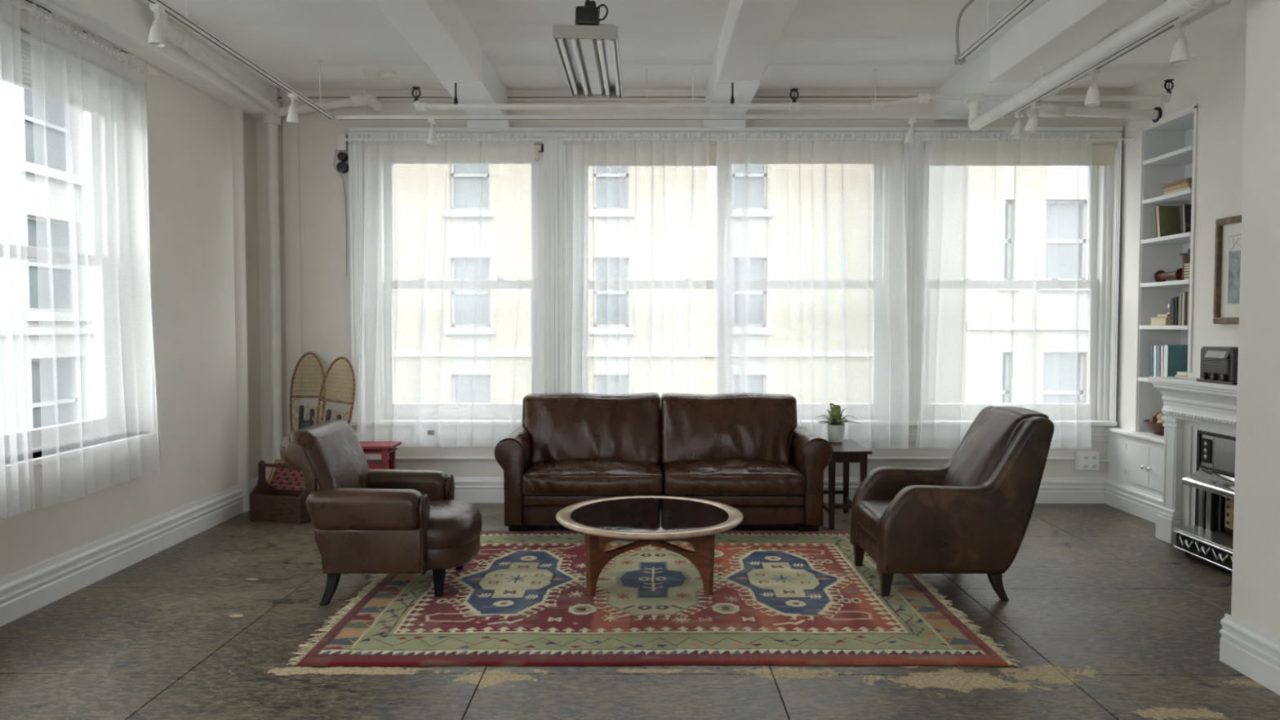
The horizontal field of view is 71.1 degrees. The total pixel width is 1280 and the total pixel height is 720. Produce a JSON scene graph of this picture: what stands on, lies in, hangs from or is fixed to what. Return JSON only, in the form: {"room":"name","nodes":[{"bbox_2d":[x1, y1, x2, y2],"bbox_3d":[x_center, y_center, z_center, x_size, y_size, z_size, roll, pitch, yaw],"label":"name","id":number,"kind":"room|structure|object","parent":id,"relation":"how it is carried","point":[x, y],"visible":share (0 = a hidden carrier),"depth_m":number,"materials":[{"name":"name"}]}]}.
{"room":"living room","nodes":[
{"label":"living room","id":0,"kind":"room"},
{"bbox_2d":[0,0,261,578],"bbox_3d":[-3.354,-0.262,1.280,0.280,3.520,12.950,0,2,0],"label":"wall","id":1,"kind":"structure","parent":0,"point":[186,135],"depth_m":6.06,"materials":[{"name":"white paint"}]},
{"bbox_2d":[0,34,160,474],"bbox_3d":[-3.325,-0.592,4.595,0.310,2.305,2.560,0,2,0],"label":"window","id":2,"kind":"structure","parent":1,"relation":"in","point":[35,438],"depth_m":5.66,"materials":[{"name":"white paint"}]},
{"bbox_2d":[0,21,132,126],"bbox_3d":[-3.281,-1.589,4.554,0.068,0.280,2.400,0,2,0],"label":"blind","id":3,"kind":"object","parent":2,"relation":"attached to","point":[27,68],"visible":0.98,"depth_m":5.06,"materials":[{"name":"white fabric"}]},
{"bbox_2d":[10,0,157,75],"bbox_3d":[-3.139,-1.780,4.436,0.103,0.032,2.612,0,2,0],"label":"curtain rod","id":4,"kind":"object","parent":1,"relation":"attached to","point":[151,72],"visible":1,"depth_m":5.01,"materials":[{"name":"white metal"}]},
{"bbox_2d":[0,0,35,519],"bbox_3d":[-3.102,-0.500,3.867,0.059,2.580,1.340,0,2,0],"label":"sheer curtain","id":5,"kind":"object","parent":4,"relation":"hanging from","point":[15,509],"visible":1,"depth_m":4.43,"materials":[{"name":"white fabric"}]},
{"bbox_2d":[29,3,162,507],"bbox_3d":[-3.110,-0.546,5.186,0.065,2.594,1.187,0,2,0],"label":"sheer curtain","id":6,"kind":"object","parent":4,"relation":"hanging from","point":[85,490],"visible":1,"depth_m":5.01,"materials":[{"name":"white fabric"}]},
{"bbox_2d":[0,476,257,626],"bbox_3d":[-3.197,1.336,1.314,0.034,0.225,12.490,0,2,0],"label":"baseboard","id":7,"kind":"structure","parent":1,"relation":"attached to","point":[22,593],"depth_m":5.34,"materials":[{"name":"white paint"}]},
{"bbox_2d":[231,106,249,512],"bbox_3d":[-3.204,-0.371,7.125,0.140,3.210,0.140,0,2,0],"label":"trim","id":8,"kind":"structure","parent":1,"relation":"attached to","point":[237,143],"depth_m":7.08,"materials":[{"name":"white paint"}]},
{"bbox_2d":[30,0,1247,128],"bbox_3d":[0.506,-1.911,1.222,8.200,0.520,13.000,0,2,0],"label":"ceiling","id":9,"kind":"structure","parent":0,"point":[490,48],"depth_m":5.96,"materials":[{"name":"white paint"}]},
{"bbox_2d":[153,11,278,113],"bbox_3d":[-2.901,-2.044,6.287,0.107,0.213,1.742,0,2,0],"label":"pipe","id":10,"kind":"object","parent":9,"relation":"attached to","point":[189,44],"visible":0.81,"depth_m":5.89,"materials":[{"name":"white metal"}]},
{"bbox_2d":[146,0,333,119],"bbox_3d":[-2.351,-1.911,4.367,0.040,0.371,4.860,0,2,0],"label":"track","id":11,"kind":"object","parent":9,"relation":"hanging from","point":[169,10],"visible":1,"depth_m":5.20,"materials":[{"name":"white metal"}]},
{"bbox_2d":[147,3,165,46],"bbox_3d":[-2.356,-1.632,4.368,0.077,0.189,0.077,0,2,0],"label":"light","id":12,"kind":"object","parent":11,"relation":"attached to","point":[157,37],"visible":1,"depth_m":4.35,"materials":[{"name":"white metal"}]},
{"bbox_2d":[286,93,298,123],"bbox_3d":[-2.349,-1.699,6.057,0.077,0.191,0.080,0,2,0],"label":"light","id":13,"kind":"object","parent":11,"relation":"attached to","point":[292,114],"visible":1,"depth_m":6.03,"materials":[{"name":"white metal"}]},
{"bbox_2d":[377,71,397,80],"bbox_3d":[-1.940,-2.173,6.877,0.150,0.050,0.148,0,2,0],"label":"ceiling fitting","id":14,"kind":"object","parent":9,"relation":"attached to","point":[385,75],"visible":1,"depth_m":6.84,"materials":[{"name":"white plastic"}]},
{"bbox_2d":[552,0,622,98],"bbox_3d":[-0.266,-1.855,4.951,0.317,0.530,1.160,0,2,0],"label":"hanging light","id":15,"kind":"object","parent":9,"relation":"hanging from","point":[588,51],"visible":1,"depth_m":4.72,"materials":[{"name":"white metal"}]},
{"bbox_2d":[336,69,1004,119],"bbox_3d":[0.225,-2.008,6.784,5.050,0.371,0.038,0,2,0],"label":"ceiling pipe","id":16,"kind":"object","parent":9,"relation":"hanging from","point":[837,117],"visible":0.93,"depth_m":6.77,"materials":[{"name":"white metal"}]},
{"bbox_2d":[426,119,437,145],"bbox_3d":[-1.580,-1.731,6.803,0.077,0.188,0.077,0,2,0],"label":"light","id":17,"kind":"object","parent":16,"relation":"attached to","point":[432,140],"visible":1,"depth_m":6.78,"materials":[{"name":"white metal"}]},
{"bbox_2d":[904,118,915,145],"bbox_3d":[2.044,-1.728,6.787,0.078,0.192,0.077,0,2,0],"label":"light","id":18,"kind":"object","parent":16,"relation":"attached to","point":[910,137],"visible":1,"depth_m":6.76,"materials":[{"name":"white metal"}]},
{"bbox_2d":[411,79,1173,111],"bbox_3d":[1.055,-1.838,6.227,5.288,0.211,0.063,0,2,0],"label":"pipe","id":19,"kind":"object","parent":9,"relation":"hanging from","point":[926,98],"visible":0.99,"depth_m":6.22,"materials":[{"name":"white metal"}]},
{"bbox_2d":[964,0,1207,130],"bbox_3d":[2.398,-1.656,4.886,0.282,0.282,2.765,0,2,0],"label":"pipe","id":20,"kind":"object","parent":19,"relation":"attached to","point":[1169,10],"visible":1,"depth_m":4.62,"materials":[{"name":"white metal"}]},
{"bbox_2d":[955,0,1036,64],"bbox_3d":[1.937,-1.919,3.998,0.080,0.344,2.960,0,2,0],"label":"track","id":21,"kind":"object","parent":9,"relation":"hanging from","point":[960,58],"visible":1,"depth_m":5.02,"materials":[{"name":"white metal"}]},
{"bbox_2d":[1013,0,1231,114],"bbox_3d":[2.618,-1.881,5.100,0.080,0.490,2.234,0,2,0],"label":"track","id":22,"kind":"object","parent":9,"relation":"hanging from","point":[1209,6],"visible":0.72,"depth_m":4.74,"materials":[{"name":"white metal"}]},
{"bbox_2d":[1009,111,1024,138],"bbox_3d":[2.591,-1.614,6.161,0.087,0.180,0.076,0,2,0],"label":"light","id":23,"kind":"object","parent":22,"relation":"attached to","point":[1015,133],"visible":1,"depth_m":6.15,"materials":[{"name":"white metal"}]},
{"bbox_2d":[1023,102,1041,133],"bbox_3d":[2.590,-1.597,5.925,0.087,0.193,0.090,0,2,0],"label":"light","id":24,"kind":"object","parent":22,"relation":"attached to","point":[1031,126],"visible":1,"depth_m":5.90,"materials":[{"name":"white metal"}]},
{"bbox_2d":[1084,69,1100,106],"bbox_3d":[2.602,-1.564,5.150,0.081,0.198,0.081,0,2,0],"label":"light","id":25,"kind":"object","parent":22,"relation":"attached to","point":[1092,98],"visible":1,"depth_m":5.13,"materials":[{"name":"white metal"}]},
{"bbox_2d":[1169,19,1189,64],"bbox_3d":[2.598,-1.530,4.311,0.081,0.198,0.081,0,2,0],"label":"light","id":26,"kind":"object","parent":22,"relation":"attached to","point":[1180,54],"visible":1,"depth_m":4.29,"materials":[{"name":"white metal"}]},
{"bbox_2d":[0,502,1279,719],"bbox_3d":[0.506,1.547,1.361,8.200,0.200,13.000,0,2,0],"label":"floor","id":27,"kind":"structure","parent":0,"point":[1103,618],"depth_m":3.93,"materials":[{"name":"grey concrete"}]},
{"bbox_2d":[263,85,283,463],"bbox_3d":[-2.988,-0.505,7.339,0.132,3.420,0.132,0,2,0],"label":"corner riser","id":28,"kind":"object","parent":27,"relation":"on","point":[272,120],"visible":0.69,"depth_m":7.30,"materials":[{"name":"white metal"}]},
{"bbox_2d":[276,93,382,115],"bbox_3d":[-2.476,-2.045,7.179,0.898,0.154,0.127,0,2,11],"label":"pipe","id":29,"kind":"object","parent":28,"relation":"attached to","point":[354,100],"visible":0.95,"depth_m":7.14,"materials":[{"name":"white metal"}]},
{"bbox_2d":[249,460,311,524],"bbox_3d":[-2.730,1.004,6.908,0.470,0.438,0.250,1,2,19],"label":"wooden caddy","id":30,"kind":"object","parent":27,"relation":"on","point":[267,503],"visible":0.68,"depth_m":6.82,"materials":[{"name":"brown wood"}]},
{"bbox_2d":[266,458,305,490],"bbox_3d":[-2.757,0.938,7.162,0.486,0.252,0.163,1,2,19],"label":"checkerboard","id":31,"kind":"object","parent":30,"relation":"on","point":[279,477],"visible":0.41,"depth_m":7.17,"materials":[{"name":"red wood"}]},
{"bbox_2d":[288,351,326,431],"bbox_3d":[-2.729,0.564,7.335,0.303,1.253,0.202,0,2,-1],"label":"snowshoe","id":32,"kind":"object","parent":27,"relation":"on","point":[302,424],"visible":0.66,"depth_m":7.37,"materials":[{"name":"brown wood"}]},
{"bbox_2d":[315,356,355,424],"bbox_3d":[-2.474,0.599,7.286,0.327,1.250,0.158,0,2,-8],"label":"snowshoe","id":33,"kind":"object","parent":27,"relation":"on","point":[328,411],"visible":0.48,"depth_m":7.30,"materials":[{"name":"brown wood"}]},
{"bbox_2d":[359,441,401,469],"bbox_3d":[-2.132,0.939,7.133,0.395,0.549,0.300,0,2,0],"label":"step stool","id":34,"kind":"object","parent":27,"relation":"on","point":[387,450],"visible":0.34,"depth_m":7.04,"materials":[{"name":"red paint"}]},
{"bbox_2d":[366,459,389,466],"bbox_3d":[-2.144,0.820,7.128,0.250,0.020,0.230,0,2,0],"label":"shelf","id":35,"kind":"object","parent":34,"relation":"attached to","point":[371,462],"depth_m":7.05,"materials":[{"name":"red paint"}]},
{"bbox_2d":[280,418,482,604],"bbox_3d":[-1.436,0.830,5.144,1.031,0.927,0.810,0,2,0],"label":"armchair","id":36,"kind":"object","parent":27,"relation":"on","point":[365,520],"visible":1,"depth_m":4.79,"materials":[{"name":"brown leather"}]},
{"bbox_2d":[426,498,482,547],"bbox_3d":[-1.302,0.918,5.147,0.764,0.183,0.641,0,2,0],"label":"seat cushion","id":37,"kind":"object","parent":36,"relation":"on","point":[451,522],"depth_m":4.94,"materials":[{"name":"brown leather"}]},
{"bbox_2d":[285,530,1020,666],"bbox_3d":[0.056,1.282,5.194,3.294,0.020,2.560,0,2,0],"label":"rug","id":38,"kind":"object","parent":27,"relation":"on","point":[778,597],"visible":0.8,"depth_m":4.59,"materials":[{"name":"fabric"}]},
{"bbox_2d":[555,495,743,595],"bbox_3d":[0.056,1.080,5.197,1.081,0.392,1.081,2,3,40],"label":"coffee table","id":39,"kind":"object","parent":38,"relation":"on","point":[642,520],"visible":1,"depth_m":5.03,"materials":[{"name":"brown wood"}]},
{"bbox_2d":[493,392,833,531],"bbox_3d":[0.169,0.747,6.776,2.404,0.962,0.977,0,2,0],"label":"sofa","id":40,"kind":"object","parent":27,"relation":"on","point":[748,453],"visible":0.99,"depth_m":6.72,"materials":[{"name":"leather"}]},
{"bbox_2d":[521,392,660,464],"bbox_3d":[-0.372,0.527,6.909,1.060,0.532,0.382,0,2,0],"label":"cushion","id":41,"kind":"object","parent":40,"relation":"on","point":[566,426],"depth_m":6.77,"materials":[{"name":"leather"}]},
{"bbox_2d":[522,457,662,496],"bbox_3d":[-0.336,0.859,6.678,1.003,0.258,0.766,0,2,0],"label":"seat cushion","id":42,"kind":"object","parent":40,"relation":"on","point":[541,477],"depth_m":6.33,"materials":[{"name":"leather"}]},
{"bbox_2d":[660,392,797,465],"bbox_3d":[0.682,0.527,6.904,1.040,0.533,0.381,0,2,0],"label":"cushion","id":43,"kind":"object","parent":40,"relation":"on","point":[753,427],"depth_m":6.77,"materials":[{"name":"leather"}]},
{"bbox_2d":[662,457,805,496],"bbox_3d":[0.673,0.860,6.674,1.003,0.256,0.766,0,2,0],"label":"seat cushion","id":44,"kind":"object","parent":40,"relation":"on","point":[682,476],"depth_m":6.33,"materials":[{"name":"leather"}]},
{"bbox_2d":[822,440,871,528],"bbox_3d":[1.530,0.937,6.837,0.309,0.577,0.660,0,2,0],"label":"side table","id":45,"kind":"object","parent":27,"relation":"on","point":[846,452],"visible":0.59,"depth_m":6.55,"materials":[{"name":"brown wood"}]},
{"bbox_2d":[815,403,859,442],"bbox_3d":[1.530,0.486,6.994,0.348,0.310,0.333,0,2,0],"label":"potted succulent","id":46,"kind":"object","parent":45,"relation":"on","point":[836,428],"visible":1,"depth_m":6.96,"materials":[{"name":"white ceramic"}]},
{"bbox_2d":[826,423,844,442],"bbox_3d":[1.530,0.572,7.002,0.142,0.138,0.142,0,2,0],"label":"pot","id":47,"kind":"object","parent":46,"relation":"on","point":[835,431],"depth_m":6.95,"materials":[{"name":"white ceramic"}]},
{"bbox_2d":[849,405,1054,600],"bbox_3d":[1.770,0.785,5.183,0.966,1.014,0.760,0,2,0],"label":"armchair","id":48,"kind":"object","parent":27,"relation":"on","point":[971,513],"visible":1,"depth_m":4.82,"materials":[{"name":"leather"}]},
{"bbox_2d":[855,499,892,540],"bbox_3d":[1.607,0.930,5.189,0.640,0.217,0.520,0,2,0],"label":"seat cushion","id":49,"kind":"object","parent":48,"relation":"on","point":[868,513],"depth_m":5.18,"materials":[{"name":"leather"}]},
{"bbox_2d":[942,406,1048,486],"bbox_3d":[2.021,0.572,5.173,0.465,0.587,0.530,0,2,0],"label":"cushion","id":50,"kind":"object","parent":48,"relation":"on","point":[984,446],"depth_m":5.06,"materials":[{"name":"leather"}]},
{"bbox_2d":[1104,426,1164,523],"bbox_3d":[3.922,0.903,6.904,0.114,0.639,1.219,0,2,0],"label":"base cabinet","id":51,"kind":"object","parent":27,"relation":"on","point":[1134,484],"visible":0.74,"depth_m":7.04,"materials":[{"name":"white paint"}]},
{"bbox_2d":[1104,426,1164,444],"bbox_3d":[3.927,0.598,6.892,0.104,0.028,1.219,0,2,0],"label":"countertop","id":52,"kind":"structure","parent":51,"relation":"on","point":[1114,429],"depth_m":7.03,"materials":[{"name":"white paint"}]},
{"bbox_2d":[1148,376,1237,544],"bbox_3d":[3.766,0.719,5.374,0.414,1.132,1.855,0,2,0],"label":"fireplace","id":53,"kind":"object","parent":27,"relation":"on","point":[1191,406],"visible":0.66,"depth_m":6.04,"materials":[{"name":"white paint"}]},
{"bbox_2d":[1148,376,1237,391],"bbox_3d":[3.766,0.170,5.352,0.414,0.034,1.855,0,2,0],"label":"mantel shelf","id":54,"kind":"object","parent":53,"relation":"attached to","point":[1189,383],"depth_m":5.87,"materials":[{"name":"white paint"}]},
{"bbox_2d":[1195,346,1238,384],"bbox_3d":[3.666,0.031,5.585,0.198,0.225,0.360,0,2,0],"label":"radio","id":55,"kind":"object","parent":53,"relation":"on","point":[1218,364],"visible":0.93,"depth_m":5.54,"materials":[{"name":"black plastic"}]},
{"bbox_2d":[1201,358,1230,373],"bbox_3d":[3.588,0.035,5.585,0.004,0.093,0.266,0,2,0],"label":"grille","id":56,"kind":"object","parent":55,"relation":"attached to","point":[1209,366],"depth_m":5.57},
{"bbox_2d":[1202,351,1229,359],"bbox_3d":[3.590,-0.040,5.572,0.038,0.063,0.230,0,2,0],"label":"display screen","id":57,"kind":"object","parent":55,"relation":"attached to","point":[1206,355],"depth_m":5.56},
{"bbox_2d":[1173,430,1235,571],"bbox_3d":[3.730,0.885,5.394,0.483,0.797,1.078,0,2,0],"label":"heater","id":58,"kind":"object","parent":27,"relation":"on","point":[1211,540],"visible":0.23,"depth_m":5.70,"materials":[{"name":"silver metal"}]},
{"bbox_2d":[1182,468,1235,498],"bbox_3d":[3.616,0.780,5.390,0.142,0.102,0.958,0,2,0],"label":"hood","id":59,"kind":"object","parent":58,"relation":"attached to","point":[1220,482],"depth_m":5.63,"materials":[{"name":"silver metal"}]},
{"bbox_2d":[255,97,1122,477],"bbox_3d":[0.533,-0.515,7.603,8.200,3.520,0.260,0,2,0],"label":"wall","id":60,"kind":"structure","parent":0,"point":[325,283],"depth_m":7.46,"materials":[{"name":"white paint"}]},
{"bbox_2d":[280,97,302,435],"bbox_3d":[-2.897,-0.510,7.478,0.140,3.420,0.040,0,2,0],"label":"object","id":61,"kind":"structure","parent":60,"relation":"attached to","point":[290,131],"depth_m":7.45,"materials":[{"name":"white paint"}]},
{"bbox_2d":[333,133,348,275],"bbox_3d":[-2.477,-1.281,7.410,0.133,1.165,0.089,0,2,0],"label":"alarm box","id":62,"kind":"object","parent":60,"relation":"attached to","point":[341,145],"visible":1,"depth_m":7.38,"materials":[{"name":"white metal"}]},
{"bbox_2d":[347,127,555,441],"bbox_3d":[-1.558,-0.619,7.561,1.708,2.600,0.335,0,2,0],"label":"window","id":63,"kind":"structure","parent":60,"relation":"in","point":[543,255],"depth_m":7.50,"materials":[{"name":"white paint"}]},
{"bbox_2d":[344,137,542,143],"bbox_3d":[-1.587,-1.779,7.284,1.594,0.032,0.156,0,2,0],"label":"curtain rod","id":64,"kind":"object","parent":63,"relation":"attached to","point":[346,140],"visible":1,"depth_m":7.21,"materials":[{"name":"white metal"}]},
{"bbox_2d":[356,133,535,447],"bbox_3d":[-1.583,-0.558,7.268,1.469,2.537,0.085,0,2,0],"label":"sheer curtain","id":65,"kind":"object","parent":64,"relation":"hanging from","point":[418,442],"visible":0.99,"depth_m":7.27,"materials":[{"name":"white fabric"}]},
{"bbox_2d":[362,144,541,159],"bbox_3d":[-1.552,-1.714,7.404,1.470,0.130,0.057,0,2,0],"label":"roller blind","id":66,"kind":"object","parent":63,"relation":"attached to","point":[447,148],"visible":0.99,"depth_m":7.38,"materials":[{"name":"beige fabric"}]},
{"bbox_2d":[265,476,1106,503],"bbox_3d":[0.383,1.093,7.521,7.140,0.212,0.034,0,2,0],"label":"baseboard","id":67,"kind":"structure","parent":60,"relation":"attached to","point":[469,490],"depth_m":7.50,"materials":[{"name":"white paint"}]},
{"bbox_2d":[277,88,1124,102],"bbox_3d":[0.398,-2.186,7.382,7.170,0.105,0.050,0,2,0],"label":"beam","id":68,"kind":"structure","parent":60,"relation":"attached to","point":[514,95],"depth_m":7.37,"materials":[{"name":"white paint"}]},
{"bbox_2d":[554,126,915,441],"bbox_3d":[0.773,-0.619,7.551,2.975,2.600,0.335,0,2,0],"label":"window","id":69,"kind":"structure","parent":60,"relation":"in","point":[562,194],"depth_m":7.50,"materials":[{"name":"white paint"}]},
{"bbox_2d":[568,144,725,166],"bbox_3d":[0.055,-1.688,7.397,1.295,0.180,0.057,0,2,0],"label":"roller blind","id":70,"kind":"object","parent":69,"relation":"attached to","point":[710,151],"visible":1,"depth_m":7.37,"materials":[{"name":"beige fabric"}]},
{"bbox_2d":[560,137,905,143],"bbox_3d":[0.783,-1.778,7.273,2.854,0.032,0.156,0,2,0],"label":"curtain rod","id":71,"kind":"object","parent":69,"relation":"attached to","point":[562,139],"visible":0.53,"depth_m":7.20,"materials":[{"name":"white metal"}]},
{"bbox_2d":[564,133,711,396],"bbox_3d":[-0.023,-0.552,7.275,1.189,2.548,0.084,0,2,0],"label":"sheer curtain","id":72,"kind":"object","parent":71,"relation":"hanging from","point":[635,135],"visible":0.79,"depth_m":7.25,"materials":[{"name":"white fabric"}]},
{"bbox_2d":[712,133,908,448],"bbox_3d":[1.393,-0.549,7.274,1.606,2.555,0.091,0,2,0],"label":"sheer curtain","id":73,"kind":"object","parent":71,"relation":"hanging from","point":[904,445],"visible":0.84,"depth_m":7.25,"materials":[{"name":"white fabric"}]},
{"bbox_2d":[727,144,902,164],"bbox_3d":[1.440,-1.696,7.391,1.435,0.165,0.057,0,2,0],"label":"roller blind","id":74,"kind":"object","parent":69,"relation":"attached to","point":[780,150],"visible":0.94,"depth_m":7.37,"materials":[{"name":"beige fabric"}]},
{"bbox_2d":[395,456,1075,460],"bbox_3d":[0.733,0.824,7.506,5.800,0.027,0.028,0,2,0],"label":"trim","id":75,"kind":"structure","parent":60,"relation":"attached to","point":[396,457],"depth_m":7.49,"materials":[{"name":"white paint"}]},
{"bbox_2d":[910,126,1122,441],"bbox_3d":[3.102,-0.618,7.540,1.702,2.600,0.335,0,2,0],"label":"window","id":76,"kind":"structure","parent":60,"relation":"in","point":[1098,282],"depth_m":7.49,"materials":[{"name":"white paint"}]},
{"bbox_2d":[925,143,1116,165],"bbox_3d":[3.138,-1.688,7.384,1.550,0.180,0.057,0,2,0],"label":"roller blind","id":77,"kind":"object","parent":76,"relation":"attached to","point":[1103,154],"visible":1,"depth_m":7.36,"materials":[{"name":"beige fabric"}]},
{"bbox_2d":[1105,165,1109,263],"bbox_3d":[3.840,-1.194,7.363,0.022,0.805,0.011,0,2,0],"label":"blind cord","id":78,"kind":"object","parent":77,"relation":"hanging from","point":[1107,166],"visible":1,"depth_m":7.36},
{"bbox_2d":[1074,451,1108,470],"bbox_3d":[3.772,0.841,7.466,0.260,0.150,0.092,0,2,0],"label":"outlet box","id":79,"kind":"object","parent":60,"relation":"attached to","point":[1084,460],"visible":1,"depth_m":7.43,"materials":[{"name":"white paint"}]},
{"bbox_2d":[1115,30,1246,437],"bbox_3d":[4.140,-0.444,5.809,0.330,3.520,3.820,0,2,0],"label":"wall","id":80,"kind":"structure","parent":0,"point":[1214,79],"depth_m":6.36,"materials":[{"name":"white paint"}]},
{"bbox_2d":[917,137,1135,143],"bbox_3d":[3.123,-1.778,7.263,1.714,0.032,0.156,0,2,0],"label":"curtain rod","id":81,"kind":"object","parent":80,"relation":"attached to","point":[923,139],"visible":1,"depth_m":7.20,"materials":[{"name":"white metal"}]},
{"bbox_2d":[915,133,1092,448],"bbox_3d":[2.962,-0.552,7.256,1.439,2.546,0.083,0,2,0],"label":"sheer curtain","id":82,"kind":"object","parent":81,"relation":"hanging from","point":[919,444],"visible":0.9,"depth_m":7.25,"materials":[{"name":"white fabric"}]},
{"bbox_2d":[1026,103,1161,122],"bbox_3d":[3.477,-1.897,6.884,1.007,0.143,0.116,0,2,0],"label":"pipe","id":83,"kind":"object","parent":80,"relation":"attached to","point":[1046,110],"visible":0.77,"depth_m":6.85,"materials":[{"name":"white metal"}]},
{"bbox_2d":[1133,103,1198,437],"bbox_3d":[4.138,-0.628,6.797,0.340,2.430,0.730,0,2,0],"label":"bookcase","id":84,"kind":"object","parent":80,"relation":"in","point":[1168,154],"visible":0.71,"depth_m":7.09,"materials":[{"name":"white paint"}]},
{"bbox_2d":[1150,345,1153,376],"bbox_3d":[4.083,0.013,7.013,0.160,0.256,0.045,0,2,0],"label":"book","id":85,"kind":"object","parent":84,"relation":"on","point":[1151,346],"visible":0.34,"depth_m":7.01,"materials":[{"name":"paper"}]},
{"bbox_2d":[1143,419,1164,435],"bbox_3d":[4.080,0.529,6.979,0.278,0.101,0.278,0,2,0],"label":"wooden bowl","id":86,"kind":"object","parent":84,"relation":"on","point":[1156,428],"visible":0.44,"depth_m":6.93,"materials":[{"name":"brown wood"}]},
{"bbox_2d":[1153,345,1157,376],"bbox_3d":[4.082,0.014,6.965,0.160,0.256,0.045,0,2,0],"label":"book","id":87,"kind":"object","parent":84,"relation":"on","point":[1155,347],"visible":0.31,"depth_m":6.96,"materials":[{"name":"paper"}]},
{"bbox_2d":[1156,345,1164,376],"bbox_3d":[4.082,0.016,6.918,0.160,0.256,0.043,0,2,0],"label":"book","id":88,"kind":"object","parent":84,"relation":"on","point":[1158,373],"visible":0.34,"depth_m":6.91,"materials":[{"name":"paper"}]},
{"bbox_2d":[1151,316,1171,324],"bbox_3d":[4.082,-0.300,6.926,0.160,0.062,0.210,0,2,0],"label":"book","id":89,"kind":"object","parent":84,"relation":"on","point":[1165,320],"visible":0.55,"depth_m":6.87,"materials":[{"name":"paper"}]},
{"bbox_2d":[1155,205,1181,237],"bbox_3d":[4.120,-1.076,6.987,0.200,0.252,0.058,-1,2,-14],"label":"book","id":90,"kind":"object","parent":84,"relation":"on","point":[1167,217],"visible":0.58,"depth_m":6.97,"materials":[{"name":"paper"}]},
{"bbox_2d":[1154,267,1182,282],"bbox_3d":[4.092,-0.650,6.907,0.100,0.100,0.290,0,2,0],"label":"wooden bobbin","id":91,"kind":"object","parent":84,"relation":"on","point":[1160,275],"visible":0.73,"depth_m":6.92,"materials":[{"name":"brown wood"}]},
{"bbox_2d":[1167,345,1187,376],"bbox_3d":[4.112,0.018,6.816,0.220,0.262,0.048,0,2,0],"label":"book","id":92,"kind":"object","parent":84,"relation":"on","point":[1177,354],"visible":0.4,"depth_m":6.79,"materials":[{"name":"paper"}]},
{"bbox_2d":[1163,186,1191,195],"bbox_3d":[4.101,-1.260,6.685,0.200,0.026,0.330,0,2,0],"label":"book","id":93,"kind":"object","parent":84,"relation":"on","point":[1188,187],"visible":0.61,"depth_m":6.67,"materials":[{"name":"paper"}]},
{"bbox_2d":[1164,182,1191,192],"bbox_3d":[4.101,-1.290,6.696,0.200,0.032,0.300,0,2,0],"label":"book","id":94,"kind":"object","parent":93,"relation":"on","point":[1187,184],"visible":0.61,"depth_m":6.67,"materials":[{"name":"paper"}]},
{"bbox_2d":[1162,177,1191,188],"bbox_3d":[4.101,-1.322,6.707,0.200,0.030,0.310,0,2,0],"label":"book","id":95,"kind":"object","parent":94,"relation":"on","point":[1187,180],"visible":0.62,"depth_m":6.67,"materials":[{"name":"paper"}]},
{"bbox_2d":[1174,296,1184,325],"bbox_3d":[4.076,-0.367,6.691,0.150,0.215,0.034,0,1,0],"label":"book","id":96,"kind":"object","parent":84,"relation":"on","point":[1176,298],"visible":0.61,"depth_m":6.68,"materials":[{"name":"paper"}]},
{"bbox_2d":[1177,293,1182,324],"bbox_3d":[4.076,-0.375,6.641,0.150,0.235,0.040,0,2,0],"label":"book","id":97,"kind":"object","parent":84,"relation":"on","point":[1180,295],"visible":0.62,"depth_m":6.64,"materials":[{"name":"paper"}]},
{"bbox_2d":[1178,253,1187,279],"bbox_3d":[4.091,-0.694,6.695,0.112,0.205,0.112,0,2,0],"label":"wooden bobbin","id":98,"kind":"object","parent":84,"relation":"on","point":[1184,255],"visible":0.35,"depth_m":6.68,"materials":[{"name":"brown wood"}]},
{"bbox_2d":[1181,204,1191,232],"bbox_3d":[4.221,-1.072,6.884,0.100,0.251,0.050,0,2,-8],"label":"book","id":99,"kind":"object","parent":84,"relation":"on","point":[1186,214],"visible":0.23,"depth_m":6.87,"materials":[{"name":"paper"}]},
{"bbox_2d":[1213,214,1241,324],"bbox_3d":[3.954,-0.592,5.831,0.042,0.715,0.635,0,2,0],"label":"framed picture","id":100,"kind":"object","parent":80,"relation":"attached to","point":[1228,229],"visible":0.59,"depth_m":6.04},
{"bbox_2d":[1231,0,1279,639],"bbox_3d":[3.522,-0.184,-0.658,1.850,3.520,9.130,0,2,0],"label":"wall","id":101,"kind":"structure","parent":0,"point":[1255,574],"depth_m":3.78,"materials":[{"name":"white paint"}]},
{"bbox_2d":[1219,613,1279,695],"bbox_3d":[2.581,1.414,-0.477,0.034,0.212,8.955,0,2,0],"label":"baseboard","id":102,"kind":"structure","parent":101,"relation":"attached to","point":[1255,653],"depth_m":3.80,"materials":[{"name":"white paint"}]},
{"label":"outside","id":103,"kind":"structure","parent":0,"visible":0},
{"bbox_3d":[5.011,10.542,2.904,90.000,0.300,85.000,0,2,0],"label":"ground","id":104,"kind":"structure","parent":103,"visible":0},
{"bbox_2d":[0,77,96,434],"bbox_3d":[-16.553,-1.074,14.291,5.470,22.000,24.500,0,2,0],"label":"building","id":105,"kind":"structure","parent":104,"relation":"on","point":[33,340],"depth_m":21.23,"materials":[{"name":"stone"}]},
{"bbox_2d":[392,164,873,403],"bbox_3d":[-2.871,-1.689,29.584,21.000,22.000,5.470,0,2,0],"label":"apartment building","id":106,"kind":"structure","parent":104,"relation":"on","point":[708,374],"depth_m":26.95,"materials":[{"name":"beige concrete"}]},
{"bbox_2d":[928,165,1088,403],"bbox_3d":[16.007,-1.485,24.506,16.000,22.000,5.470,0,2,0],"label":"office building","id":107,"kind":"structure","parent":104,"relation":"on","point":[1011,346],"depth_m":21.99,"materials":[{"name":"concrete"}]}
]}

